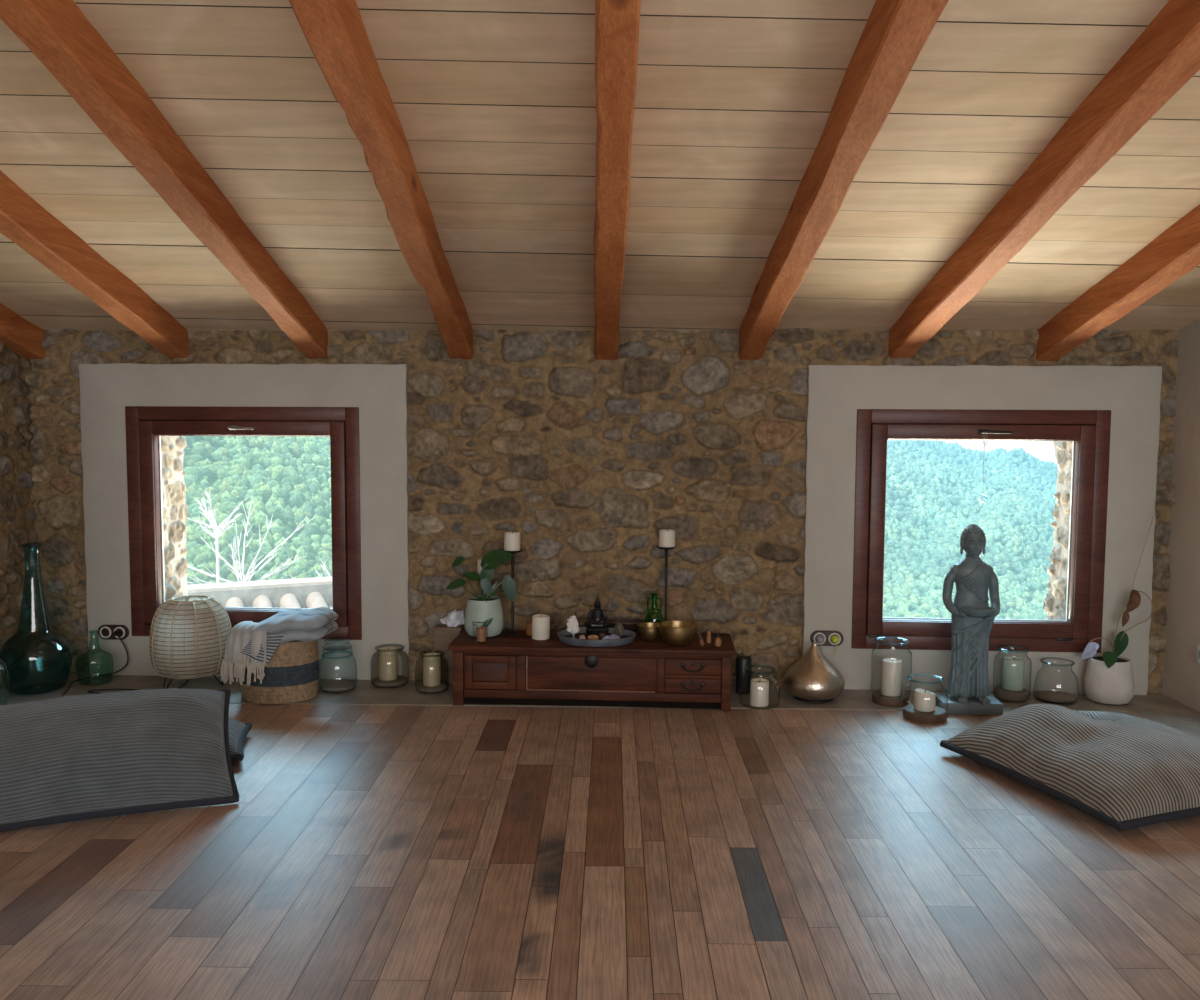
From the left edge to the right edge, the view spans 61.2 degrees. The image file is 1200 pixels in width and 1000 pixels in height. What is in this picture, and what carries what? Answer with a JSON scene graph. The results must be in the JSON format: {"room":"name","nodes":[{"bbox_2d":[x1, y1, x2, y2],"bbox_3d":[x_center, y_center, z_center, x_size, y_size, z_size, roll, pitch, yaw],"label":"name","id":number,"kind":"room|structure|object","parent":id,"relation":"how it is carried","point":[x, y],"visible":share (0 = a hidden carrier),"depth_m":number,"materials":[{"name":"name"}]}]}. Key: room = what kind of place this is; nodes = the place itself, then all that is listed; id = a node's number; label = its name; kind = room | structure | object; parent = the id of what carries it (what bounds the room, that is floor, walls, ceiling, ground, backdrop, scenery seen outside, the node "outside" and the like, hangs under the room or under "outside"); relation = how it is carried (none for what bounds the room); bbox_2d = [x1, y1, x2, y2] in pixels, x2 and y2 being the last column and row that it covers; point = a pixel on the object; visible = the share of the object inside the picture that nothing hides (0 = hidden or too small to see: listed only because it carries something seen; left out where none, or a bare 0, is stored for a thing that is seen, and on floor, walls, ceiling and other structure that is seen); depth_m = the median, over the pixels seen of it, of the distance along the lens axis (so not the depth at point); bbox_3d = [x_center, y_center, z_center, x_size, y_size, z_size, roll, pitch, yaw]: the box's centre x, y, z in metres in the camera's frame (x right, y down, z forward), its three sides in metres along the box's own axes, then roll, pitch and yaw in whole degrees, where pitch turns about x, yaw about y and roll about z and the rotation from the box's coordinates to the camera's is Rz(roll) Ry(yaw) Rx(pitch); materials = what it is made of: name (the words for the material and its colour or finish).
{"room":"meditation room","nodes":[
{"label":"meditation room","id":0,"kind":"room"},
{"bbox_2d":[0,341,41,687],"bbox_3d":[-2.759,-0.820,0.953,0.073,4.100,8.309,0,4,1],"label":"wall","id":1,"kind":"structure","parent":0,"point":[18,513],"depth_m":4.73,"materials":[{"name":"stone"}]},
{"bbox_2d":[161,436,188,600],"bbox_3d":[-2.100,0.083,5.024,0.059,1.100,0.261,1,4,3],"label":"wall","id":2,"kind":"structure","parent":0,"point":[175,508],"depth_m":5.04,"materials":[{"name":"beige stone"}]},
{"bbox_2d":[0,671,1199,999],"bbox_3d":[-0.025,1.246,0.306,7.138,0.103,9.378,1,4,3],"label":"floor","id":3,"kind":"structure","parent":0,"point":[364,852],"depth_m":2.78,"materials":[{"name":"brown wood"}]},
{"bbox_2d":[0,656,11,704],"bbox_3d":[-2.582,0.698,4.179,0.278,0.382,0.278,1,4,3],"label":"demijohn","id":4,"kind":"object","parent":3,"relation":"on","point":[0,656],"visible":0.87,"depth_m":4.22,"materials":[{"name":"green glass"}]},
{"bbox_2d":[0,542,72,694],"bbox_3d":[-2.553,0.527,4.581,0.294,0.665,0.294,1,4,3],"label":"demijohn","id":5,"kind":"object","parent":3,"relation":"on","point":[46,687],"visible":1,"depth_m":4.58,"materials":[{"name":"green glass"}]},
{"bbox_2d":[76,631,113,684],"bbox_3d":[-2.353,0.729,4.725,0.157,0.242,0.157,1,4,3],"label":"demijohn","id":6,"kind":"object","parent":3,"relation":"on","point":[103,680],"visible":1,"depth_m":4.73,"materials":[{"name":"green glass"}]},
{"bbox_2d":[0,688,238,831],"bbox_3d":[-1.636,0.804,3.244,0.884,0.327,0.417,-2,5,-23],"label":"floor cushion","id":7,"kind":"object","parent":3,"relation":"on","point":[79,757],"visible":1,"depth_m":3.15,"materials":[{"name":"grey fabric"}]},
{"bbox_2d":[61,595,231,696],"bbox_3d":[-2.074,0.653,4.681,0.738,0.407,0.427,-1,4,-12],"label":"lamp","id":8,"kind":"object","parent":3,"relation":"on","point":[189,633],"visible":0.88,"depth_m":4.56,"materials":[{"name":"fabric"}]},
{"bbox_2d":[228,718,251,760],"bbox_3d":[-1.681,0.873,3.684,0.763,0.127,0.405,-1,4,-15],"label":"floor cushion","id":9,"kind":"object","parent":3,"relation":"on","point":[238,731],"visible":0.17,"depth_m":3.74,"materials":[{"name":"grey fabric"}]},
{"bbox_2d":[241,640,318,703],"bbox_3d":[-1.423,0.739,4.512,0.354,0.269,0.304,1,4,3],"label":"woven basket","id":10,"kind":"object","parent":3,"relation":"on","point":[291,673],"visible":0.59,"depth_m":4.39,"materials":[{"name":"beige wicker"}]},
{"bbox_2d":[220,607,337,685],"bbox_3d":[-1.429,0.644,4.481,0.493,0.316,0.350,1,4,3],"label":"throw blanket","id":11,"kind":"object","parent":10,"relation":"on","point":[250,644],"visible":1,"depth_m":4.35,"materials":[{"name":"fabric"}]},
{"bbox_2d":[320,679,355,691],"bbox_3d":[-1.197,0.847,4.637,0.156,0.024,0.156,1,4,3],"label":"sand","id":12,"kind":"object","parent":3,"relation":"on","point":[340,685],"visible":1,"depth_m":4.60,"materials":[{"name":"beige sand"}]},
{"bbox_2d":[319,639,356,687],"bbox_3d":[-1.196,0.746,4.630,0.172,0.230,0.172,1,4,3],"label":"glass jar","id":13,"kind":"object","parent":3,"relation":"on","point":[325,639],"visible":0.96,"depth_m":4.61,"materials":[{"name":"clear glass"}]},
{"bbox_2d":[372,675,406,686],"bbox_3d":[-0.978,0.842,4.724,0.160,0.024,0.160,1,4,3],"label":"sand","id":14,"kind":"object","parent":3,"relation":"on","point":[401,680],"visible":0.79,"depth_m":4.67,"materials":[{"name":"beige sand"}]},
{"bbox_2d":[379,647,396,680],"bbox_3d":[-0.985,0.757,4.718,0.085,0.146,0.084,1,4,3],"label":"candle","id":15,"kind":"object","parent":14,"relation":"on","point":[387,659],"visible":0.99,"depth_m":4.68,"materials":[{"name":"wax"}]},
{"bbox_2d":[370,644,408,687],"bbox_3d":[-0.977,0.768,4.719,0.176,0.174,0.176,1,4,3],"label":"glass jar","id":16,"kind":"object","parent":3,"relation":"on","point":[382,644],"visible":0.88,"depth_m":4.70,"materials":[{"name":"clear glass"}]},
{"bbox_2d":[417,682,446,692],"bbox_3d":[-0.765,0.850,4.622,0.138,0.024,0.138,1,4,3],"label":"sand","id":17,"kind":"object","parent":3,"relation":"on","point":[443,686],"visible":0.78,"depth_m":4.57,"materials":[{"name":"beige sand"}]},
{"bbox_2d":[423,653,440,685],"bbox_3d":[-0.765,0.768,4.616,0.081,0.142,0.080,1,4,3],"label":"candle","id":18,"kind":"object","parent":17,"relation":"on","point":[431,661],"visible":1,"depth_m":4.58,"materials":[{"name":"wax"}]},
{"bbox_2d":[415,651,448,693],"bbox_3d":[-0.765,0.778,4.617,0.152,0.172,0.152,1,4,3],"label":"glass jar","id":19,"kind":"object","parent":3,"relation":"on","point":[443,651],"visible":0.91,"depth_m":4.60,"materials":[{"name":"clear glass"}]},
{"bbox_2d":[432,625,463,684],"bbox_3d":[-0.709,0.725,4.747,0.134,0.268,0.082,1,4,3],"label":"tissue box","id":20,"kind":"object","parent":3,"relation":"on","point":[444,635],"visible":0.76,"depth_m":4.71,"materials":[{"name":"brown wood"}]},
{"bbox_2d":[440,608,464,626],"bbox_3d":[-0.678,0.548,4.737,0.148,0.093,0.052,1,4,11],"label":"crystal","id":21,"kind":"object","parent":20,"relation":"on","point":[455,618],"visible":0.91,"depth_m":4.74},
{"bbox_2d":[448,629,735,710],"bbox_3d":[-0.030,0.748,4.489,1.225,0.267,0.360,1,4,3],"label":"wooden cabinet","id":22,"kind":"object","parent":3,"relation":"on","point":[506,668],"visible":0.98,"depth_m":4.35,"materials":[{"name":"brown wood"}]},
{"bbox_2d":[446,550,515,636],"bbox_3d":[-0.533,0.416,4.535,0.251,0.383,0.195,-3,5,-35],"label":"potted plant","id":23,"kind":"object","parent":22,"relation":"on","point":[486,608],"visible":0.97,"depth_m":4.52,"materials":[{"name":"green plant"}]},
{"bbox_2d":[503,549,522,632],"bbox_3d":[-0.396,0.414,4.609,0.092,0.378,0.092,1,4,3],"label":"candlestick","id":24,"kind":"object","parent":22,"relation":"on","point":[512,630],"visible":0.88,"depth_m":4.60,"materials":[{"name":"black metal"}]},
{"bbox_2d":[504,532,519,550],"bbox_3d":[-0.397,0.185,4.591,0.074,0.088,0.074,1,4,3],"label":"candle","id":25,"kind":"object","parent":24,"relation":"on","point":[511,539],"visible":1,"depth_m":4.56,"materials":[{"name":"wax"}]},
{"bbox_2d":[525,621,531,635],"bbox_3d":[-0.304,0.579,4.576,0.064,0.055,0.064,1,4,3],"label":"cup","id":26,"kind":"object","parent":22,"relation":"on","point":[528,626],"visible":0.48,"depth_m":4.55,"materials":[{"name":"orange glass"}]},
{"bbox_2d":[532,614,549,639],"bbox_3d":[-0.262,0.559,4.491,0.081,0.106,0.080,1,4,3],"label":"candle","id":27,"kind":"object","parent":22,"relation":"on","point":[540,622],"visible":1,"depth_m":4.46,"materials":[{"name":"wax"}]},
{"bbox_2d":[557,627,635,646],"bbox_3d":[-0.014,0.600,4.443,0.346,0.034,0.277,1,4,3],"label":"round tray","id":28,"kind":"object","parent":22,"relation":"on","point":[628,636],"visible":0.77,"depth_m":4.35,"materials":[{"name":"metal"}]},
{"bbox_2d":[566,615,579,638],"bbox_3d":[-0.118,0.556,4.426,0.057,0.109,0.040,1,4,3],"label":"crystal","id":29,"kind":"object","parent":28,"relation":"on","point":[572,623],"visible":0.97,"depth_m":4.41,"materials":[{"name":"stone"}]},
{"bbox_2d":[588,635,598,639],"bbox_3d":[-0.030,0.599,4.397,0.048,0.029,0.024,1,4,3],"label":"stone","id":30,"kind":"object","parent":28,"relation":"on","point":[591,637],"visible":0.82,"depth_m":4.39,"materials":[{"name":"orange stone"}]},
{"bbox_2d":[584,595,609,638],"bbox_3d":[-0.011,0.513,4.473,0.114,0.189,0.076,1,4,3],"label":"figurine","id":31,"kind":"object","parent":28,"relation":"on","point":[597,623],"visible":0.98,"depth_m":4.46,"materials":[{"name":"black stone"}]},
{"bbox_2d":[599,632,605,639],"bbox_3d":[0.015,0.594,4.411,0.034,0.037,0.023,1,4,3],"label":"stone","id":32,"kind":"object","parent":28,"relation":"on","point":[602,635],"visible":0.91,"depth_m":4.40,"materials":[{"name":"brown stone"}]},
{"bbox_2d":[602,636,619,639],"bbox_3d":[0.048,0.601,4.384,0.084,0.028,0.028,0,4,-6],"label":"cluster","id":33,"kind":"object","parent":28,"relation":"on","point":[605,637],"visible":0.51,"depth_m":4.38,"materials":[{"name":"purple stone"}]},
{"bbox_2d":[614,623,623,637],"bbox_3d":[0.083,0.575,4.464,0.044,0.068,0.039,1,4,3],"label":"stone","id":34,"kind":"object","parent":28,"relation":"on","point":[618,628],"visible":0.93,"depth_m":4.45,"materials":[{"name":"grey stone"}]},
{"bbox_2d":[606,618,644,631],"bbox_3d":[0.110,0.576,4.644,0.220,0.054,0.121,1,4,3],"label":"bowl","id":35,"kind":"object","parent":22,"relation":"on","point":[630,624],"visible":0.47,"depth_m":4.66,"materials":[{"name":"brown wood"}]},
{"bbox_2d":[637,622,660,640],"bbox_3d":[0.222,0.583,4.465,0.116,0.069,0.116,1,4,3],"label":"bowl","id":36,"kind":"object","parent":22,"relation":"on","point":[648,631],"visible":0.89,"depth_m":4.43,"materials":[{"name":"gold metal"}]},
{"bbox_2d":[645,593,663,622],"bbox_3d":[0.244,0.513,4.559,0.086,0.189,0.086,1,4,3],"label":"bottle","id":37,"kind":"object","parent":22,"relation":"on","point":[654,614],"visible":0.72,"depth_m":4.54,"materials":[{"name":"green glass"}]},
{"bbox_2d":[657,545,675,620],"bbox_3d":[0.299,0.407,4.598,0.088,0.399,0.088,1,4,3],"label":"candlestick","id":38,"kind":"object","parent":22,"relation":"on","point":[666,549],"visible":0.54,"depth_m":4.59,"materials":[{"name":"black metal"}]},
{"bbox_2d":[659,529,674,546],"bbox_3d":[0.302,0.171,4.580,0.074,0.083,0.074,1,4,3],"label":"candle","id":39,"kind":"object","parent":38,"relation":"on","point":[666,536],"visible":1,"depth_m":4.55,"materials":[{"name":"wax"}]},
{"bbox_2d":[659,620,695,645],"bbox_3d":[0.333,0.579,4.378,0.159,0.091,0.159,1,4,3],"label":"bowl","id":40,"kind":"object","parent":22,"relation":"on","point":[673,632],"visible":1,"depth_m":4.33,"materials":[{"name":"gold metal"}]},
{"bbox_2d":[695,625,703,645],"bbox_3d":[0.429,0.584,4.391,0.017,0.079,0.092,-1,4,-16],"label":"mallet","id":41,"kind":"object","parent":22,"relation":"on","point":[696,626],"visible":0.92,"depth_m":4.38,"materials":[{"name":"brown wood"}]},
{"bbox_2d":[706,630,710,642],"bbox_3d":[0.474,0.593,4.418,0.021,0.058,0.021,1,4,3],"label":"peg","id":42,"kind":"object","parent":22,"relation":"on","point":[708,640],"visible":1,"depth_m":4.41,"materials":[{"name":"brown wood"}]},
{"bbox_2d":[715,633,720,646],"bbox_3d":[0.506,0.599,4.349,0.028,0.056,0.028,1,4,3],"label":"vial","id":43,"kind":"object","parent":22,"relation":"on","point":[717,639],"visible":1,"depth_m":4.34,"materials":[{"name":"orange glass"}]},
{"bbox_3d":[-0.519,0.575,4.409,0.074,0.080,0.074,1,4,3],"label":"glass tumbler","id":44,"kind":"object","parent":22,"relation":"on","visible":0},
{"bbox_2d":[477,627,485,641],"bbox_3d":[-0.515,0.580,4.410,0.042,0.064,0.042,1,4,3],"label":"candle","id":45,"kind":"object","parent":44,"relation":"in","point":[481,631],"visible":1,"depth_m":4.39,"materials":[{"name":"orange wax"}]},
{"bbox_3d":[-0.538,0.472,4.674,0.080,0.250,0.080,1,4,3],"label":"candlestick","id":46,"kind":"object","parent":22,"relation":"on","visible":0},
{"bbox_2d":[477,559,481,574],"bbox_3d":[-0.528,0.310,4.660,0.072,0.084,0.072,1,4,3],"label":"candle","id":47,"kind":"object","parent":46,"relation":"on","point":[479,568],"visible":0.18,"depth_m":4.64,"materials":[{"name":"wax"}]},
{"bbox_2d":[735,656,751,693],"bbox_3d":[0.652,0.794,4.612,0.072,0.163,0.072,1,4,3],"label":"speaker","id":48,"kind":"object","parent":3,"relation":"on","point":[742,662],"visible":0.88,"depth_m":4.58},
{"bbox_2d":[739,665,779,709],"bbox_3d":[0.692,0.810,4.404,0.176,0.160,0.176,1,4,3],"label":"glass jar","id":49,"kind":"object","parent":3,"relation":"on","point":[757,708],"visible":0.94,"depth_m":4.37,"materials":[{"name":"clear glass"}]},
{"bbox_2d":[750,678,768,706],"bbox_3d":[0.692,0.833,4.406,0.083,0.112,0.082,1,4,3],"label":"candle","id":50,"kind":"object","parent":49,"relation":"in","point":[759,687],"visible":1,"depth_m":4.37,"materials":[{"name":"wax"}]},
{"bbox_2d":[783,642,844,702],"bbox_3d":[0.953,0.759,4.516,0.269,0.251,0.269,1,4,3],"label":"vase","id":51,"kind":"object","parent":3,"relation":"on","point":[813,678],"visible":1,"depth_m":4.43,"materials":[{"name":"gold metal"}]},
{"bbox_2d":[871,638,911,706],"bbox_3d":[1.280,0.752,4.460,0.172,0.276,0.172,1,4,3],"label":"glass jar","id":52,"kind":"object","parent":3,"relation":"on","point":[878,698],"visible":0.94,"depth_m":4.42,"materials":[{"name":"clear glass"}]},
{"bbox_2d":[881,658,901,696],"bbox_3d":[1.282,0.776,4.461,0.087,0.156,0.086,1,4,3],"label":"candle","id":53,"kind":"object","parent":52,"relation":"in","point":[891,679],"visible":1,"depth_m":4.43,"materials":[{"name":"wax"}]},
{"bbox_2d":[902,677,947,723],"bbox_3d":[1.356,0.825,4.234,0.182,0.170,0.182,1,4,3],"label":"glass jar","id":54,"kind":"object","parent":3,"relation":"on","point":[939,715],"visible":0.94,"depth_m":4.18,"materials":[{"name":"clear glass"}]},
{"bbox_2d":[914,688,935,711],"bbox_3d":[1.355,0.831,4.234,0.086,0.084,0.086,1,4,3],"label":"candle","id":55,"kind":"object","parent":54,"relation":"on","point":[924,700],"visible":1,"depth_m":4.20,"materials":[{"name":"wax"}]},
{"bbox_2d":[933,524,1002,714],"bbox_3d":[1.579,0.512,4.314,0.250,0.819,0.224,1,4,3],"label":"statue","id":56,"kind":"object","parent":3,"relation":"on","point":[972,618],"visible":1,"depth_m":4.30,"materials":[{"name":"grey stone"}]},
{"bbox_2d":[960,606,995,616],"bbox_3d":[1.579,0.469,4.243,0.146,0.038,0.090,1,4,3],"label":"bowl","id":57,"kind":"object","parent":56,"relation":"on","point":[965,611],"depth_m":4.22,"materials":[{"name":"grey stone"}]},
{"bbox_2d":[994,686,1028,701],"bbox_3d":[1.836,0.861,4.528,0.142,0.043,0.142,1,4,3],"label":"sand","id":58,"kind":"object","parent":3,"relation":"on","point":[1008,695],"visible":0.78,"depth_m":4.47,"materials":[{"name":"beige sand"}]},
{"bbox_2d":[1001,656,1024,690],"bbox_3d":[1.840,0.770,4.521,0.093,0.141,0.092,1,4,3],"label":"candle","id":59,"kind":"object","parent":58,"relation":"on","point":[1012,667],"visible":1,"depth_m":4.49,"materials":[{"name":"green wax"}]},
{"bbox_2d":[1033,657,1078,699],"bbox_3d":[2.030,0.800,4.512,0.188,0.172,0.188,1,4,3],"label":"glass jar","id":60,"kind":"object","parent":3,"relation":"on","point":[1046,657],"visible":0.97,"depth_m":4.54,"materials":[{"name":"clear glass"}]},
{"bbox_2d":[1036,690,1076,702],"bbox_3d":[2.029,0.874,4.518,0.166,0.020,0.166,1,4,3],"label":"sand","id":61,"kind":"object","parent":3,"relation":"on","point":[1047,695],"visible":1,"depth_m":4.49,"materials":[{"name":"beige sand"}]},
{"bbox_2d":[940,704,1199,830],"bbox_3d":[1.756,0.855,3.503,0.765,0.225,0.844,-1,5,-19],"label":"floor cushion","id":62,"kind":"object","parent":3,"relation":"on","point":[1124,771],"visible":1,"depth_m":3.30,"materials":[{"name":"beige fabric"}]},
{"bbox_2d":[1081,513,1154,704],"bbox_3d":[2.283,0.473,4.492,0.282,0.837,0.204,-3,5,-34],"label":"potted plant","id":63,"kind":"object","parent":3,"relation":"on","point":[1108,676],"visible":1,"depth_m":4.45,"materials":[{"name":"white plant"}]},
{"bbox_2d":[0,0,1199,330],"bbox_3d":[0.040,-1.516,0.447,8.422,2.290,9.054,1,4,3],"label":"ceiling","id":64,"kind":"structure","parent":0,"point":[495,100],"depth_m":3.12,"materials":[{"name":"beige wood"}]},
{"bbox_2d":[0,303,45,359],"bbox_3d":[-2.662,-1.448,0.729,0.112,2.178,8.122,0,4,0],"label":"ceiling beam","id":65,"kind":"structure","parent":64,"relation":"attached to","point":[18,334],"depth_m":4.64,"materials":[{"name":"orange wood"}]},
{"bbox_2d":[0,170,189,359],"bbox_3d":[-1.960,-1.440,0.689,0.112,2.181,8.122,0,4,0],"label":"ceiling beam","id":66,"kind":"structure","parent":64,"relation":"attached to","point":[23,221],"depth_m":3.82,"materials":[{"name":"orange wood"}]},
{"bbox_2d":[0,0,327,358],"bbox_3d":[-1.295,-1.435,0.651,0.113,2.179,8.122,0,4,0],"label":"ceiling beam","id":67,"kind":"structure","parent":64,"relation":"attached to","point":[58,33],"depth_m":2.89,"materials":[{"name":"orange wood"}]},
{"bbox_2d":[289,0,472,358],"bbox_3d":[-0.618,-1.430,0.613,0.111,2.177,8.122,0,4,0],"label":"ceiling beam","id":68,"kind":"structure","parent":64,"relation":"attached to","point":[334,31],"depth_m":2.84,"materials":[{"name":"orange wood"}]},
{"bbox_2d":[594,0,640,359],"bbox_3d":[0.050,-1.423,0.574,0.112,2.177,8.122,0,4,0],"label":"ceiling beam","id":69,"kind":"structure","parent":64,"relation":"attached to","point":[617,22],"depth_m":2.82,"materials":[{"name":"orange wood"}]},
{"bbox_2d":[738,0,948,359],"bbox_3d":[0.703,-1.417,0.537,0.113,2.178,8.122,0,4,0],"label":"ceiling beam","id":70,"kind":"structure","parent":64,"relation":"attached to","point":[894,34],"depth_m":2.81,"materials":[{"name":"orange wood"}]},
{"bbox_2d":[888,0,1199,358],"bbox_3d":[1.376,-1.411,0.498,0.113,2.178,8.122,0,4,0],"label":"ceiling beam","id":71,"kind":"structure","parent":64,"relation":"attached to","point":[1166,55],"depth_m":2.88,"materials":[{"name":"orange wood"}]},
{"bbox_2d":[1036,204,1199,360],"bbox_3d":[2.031,-1.404,0.461,0.111,2.180,8.122,0,4,0],"label":"ceiling beam","id":72,"kind":"structure","parent":64,"relation":"attached to","point":[1175,252],"depth_m":3.82,"materials":[{"name":"orange wood"}]},
{"bbox_2d":[25,327,1178,693],"bbox_3d":[-0.072,-0.094,4.847,6.300,2.100,0.344,1,4,3],"label":"wall","id":73,"kind":"structure","parent":0,"point":[542,439],"depth_m":4.71,"materials":[{"name":"stone"}]},
{"bbox_2d":[125,406,361,639],"bbox_3d":[-1.681,0.109,4.808,1.119,1.097,0.157,1,4,3],"label":"window","id":74,"kind":"structure","parent":73,"relation":"in","point":[341,424],"depth_m":4.77,"materials":[{"name":"brown wood"}]},
{"bbox_2d":[79,363,409,679],"bbox_3d":[-1.678,0.104,4.835,1.566,1.496,0.086,1,4,3],"label":"surround","id":75,"kind":"object","parent":73,"relation":"attached to","point":[379,391],"visible":0.71,"depth_m":4.77,"materials":[{"name":"paint"}]},
{"bbox_2d":[98,625,128,639],"bbox_3d":[-2.332,0.634,4.859,0.152,0.072,0.019,1,4,3],"label":"wall socket","id":76,"kind":"object","parent":75,"relation":"attached to","point":[105,632],"visible":0.98,"depth_m":4.86,"materials":[{"name":"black plastic"}]},
{"bbox_2d":[100,627,110,637],"bbox_3d":[-2.366,0.633,4.857,0.056,0.056,0.011,1,4,3],"label":"outlet","id":77,"kind":"object","parent":76,"relation":"attached to","point":[105,632],"depth_m":4.86,"materials":[{"name":"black plastic"}]},
{"bbox_2d":[113,627,124,637],"bbox_3d":[-2.299,0.634,4.853,0.056,0.056,0.011,1,4,3],"label":"outlet","id":78,"kind":"object","parent":76,"relation":"attached to","point":[122,629],"depth_m":4.85,"materials":[{"name":"black plastic"}]},
{"bbox_2d":[851,409,1110,652],"bbox_3d":[1.718,0.140,4.613,1.119,1.097,0.157,1,4,3],"label":"window","id":79,"kind":"structure","parent":73,"relation":"in","point":[1089,430],"depth_m":4.59,"materials":[{"name":"brown wood"}]},
{"bbox_2d":[983,433,987,500],"bbox_3d":[1.715,-0.145,4.535,0.035,0.314,0.037,1,4,3],"label":"suncatcher","id":80,"kind":"object","parent":79,"relation":"hanging from","point":[986,433],"visible":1,"depth_m":4.53,"materials":[{"name":"clear glass"}]},
{"bbox_2d":[802,365,1161,694],"bbox_3d":[1.717,0.137,4.641,1.557,1.493,0.086,1,4,3],"label":"surround","id":81,"kind":"object","parent":73,"relation":"attached to","point":[1132,394],"visible":0.77,"depth_m":4.58,"materials":[{"name":"paint"}]},
{"bbox_2d":[810,630,843,645],"bbox_3d":[1.043,0.637,4.664,0.152,0.072,0.019,1,4,3],"label":"wall socket","id":82,"kind":"object","parent":81,"relation":"attached to","point":[826,634],"visible":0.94,"depth_m":4.66,"materials":[{"name":"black plastic"}]},
{"bbox_2d":[813,633,825,644],"bbox_3d":[1.009,0.637,4.662,0.056,0.056,0.011,1,4,3],"label":"outlet","id":83,"kind":"object","parent":82,"relation":"attached to","point":[815,635],"depth_m":4.66,"materials":[{"name":"white plastic"}]},
{"bbox_2d":[816,635,823,650],"bbox_3d":[1.008,0.655,4.641,0.036,0.068,0.036,1,4,3],"label":"plug","id":84,"kind":"object","parent":82,"relation":"attached to","point":[820,639],"visible":1,"depth_m":4.63,"materials":[{"name":"grey plastic"}]},
{"bbox_2d":[828,633,840,644],"bbox_3d":[1.077,0.637,4.658,0.056,0.056,0.011,1,4,3],"label":"outlet","id":85,"kind":"object","parent":82,"relation":"attached to","point":[830,635],"depth_m":4.66,"materials":[{"name":"yellow plastic"}]},
{"bbox_2d":[831,635,838,656],"bbox_3d":[1.075,0.668,4.637,0.036,0.093,0.038,1,4,3],"label":"plug","id":86,"kind":"object","parent":82,"relation":"attached to","point":[834,638],"visible":1,"depth_m":4.63,"materials":[{"name":"plastic"}]},
{"bbox_2d":[1043,441,1072,619],"bbox_3d":[2.173,0.122,4.780,0.050,1.100,0.260,1,4,3],"label":"wall","id":87,"kind":"structure","parent":0,"point":[1055,601],"depth_m":4.81,"materials":[{"name":"beige stone"}]},
{"bbox_2d":[1162,318,1199,711],"bbox_3d":[2.526,-0.767,0.600,0.015,4.000,7.908,0,4,1],"label":"wall","id":88,"kind":"structure","parent":0,"point":[1181,671],"depth_m":4.45,"materials":[{"name":"paint"}]},
{"bbox_2d":[1196,644,1199,662],"bbox_3d":[2.550,0.656,4.299,0.013,0.080,0.080,1,4,3],"label":"wall socket","id":89,"kind":"object","parent":88,"relation":"attached to","point":[1198,645],"visible":1,"depth_m":4.32,"materials":[{"name":"white plastic"}]},
{"label":"outside","id":90,"kind":"structure","parent":0,"visible":0},
{"bbox_2d":[187,495,315,583],"bbox_3d":[-4.357,2.572,12.486,1.738,5.243,0.480,0,4,-8],"label":"bare tree","id":91,"kind":"object","parent":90,"point":[241,565],"visible":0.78,"depth_m":12.38,"materials":[{"name":"grey plant"}]},
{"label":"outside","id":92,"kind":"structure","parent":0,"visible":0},
{"bbox_2d":[187,487,248,582],"bbox_3d":[-4.929,2.165,13.141,0.768,4.672,0.275,1,4,3],"label":"bare tree","id":93,"kind":"object","parent":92,"point":[216,529],"visible":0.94,"depth_m":12.98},
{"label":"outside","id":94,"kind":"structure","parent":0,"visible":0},
{"bbox_2d":[290,560,330,578],"bbox_3d":[-3.161,2.968,12.405,1.110,4.537,0.405,1,4,3],"label":"bare tree","id":95,"kind":"object","parent":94,"point":[324,566],"visible":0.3,"depth_m":12.25,"materials":[{"name":"grey plant"}]},
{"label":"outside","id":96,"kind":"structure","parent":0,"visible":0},
{"bbox_2d":[185,436,1051,618],"bbox_3d":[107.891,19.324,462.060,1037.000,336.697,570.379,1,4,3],"label":"hillside","id":97,"kind":"structure","parent":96,"point":[197,439],"depth_m":388.05,"materials":[{"name":"green plant"}]},
{"bbox_2d":[183,436,1057,619],"bbox_3d":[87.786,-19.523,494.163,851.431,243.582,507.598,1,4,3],"label":"forest","id":98,"kind":"object","parent":97,"relation":"on","point":[1026,493],"visible":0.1,"depth_m":488.27,"materials":[{"name":"green plant"}]},
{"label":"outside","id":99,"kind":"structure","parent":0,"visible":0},
{"bbox_2d":[187,576,332,608],"bbox_3d":[-2.624,1.144,8.778,4.200,0.803,0.920,-2,5,-25],"label":"tiled roof","id":100,"kind":"structure","parent":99,"point":[313,592],"depth_m":8.81,"materials":[{"name":"ceramic"}]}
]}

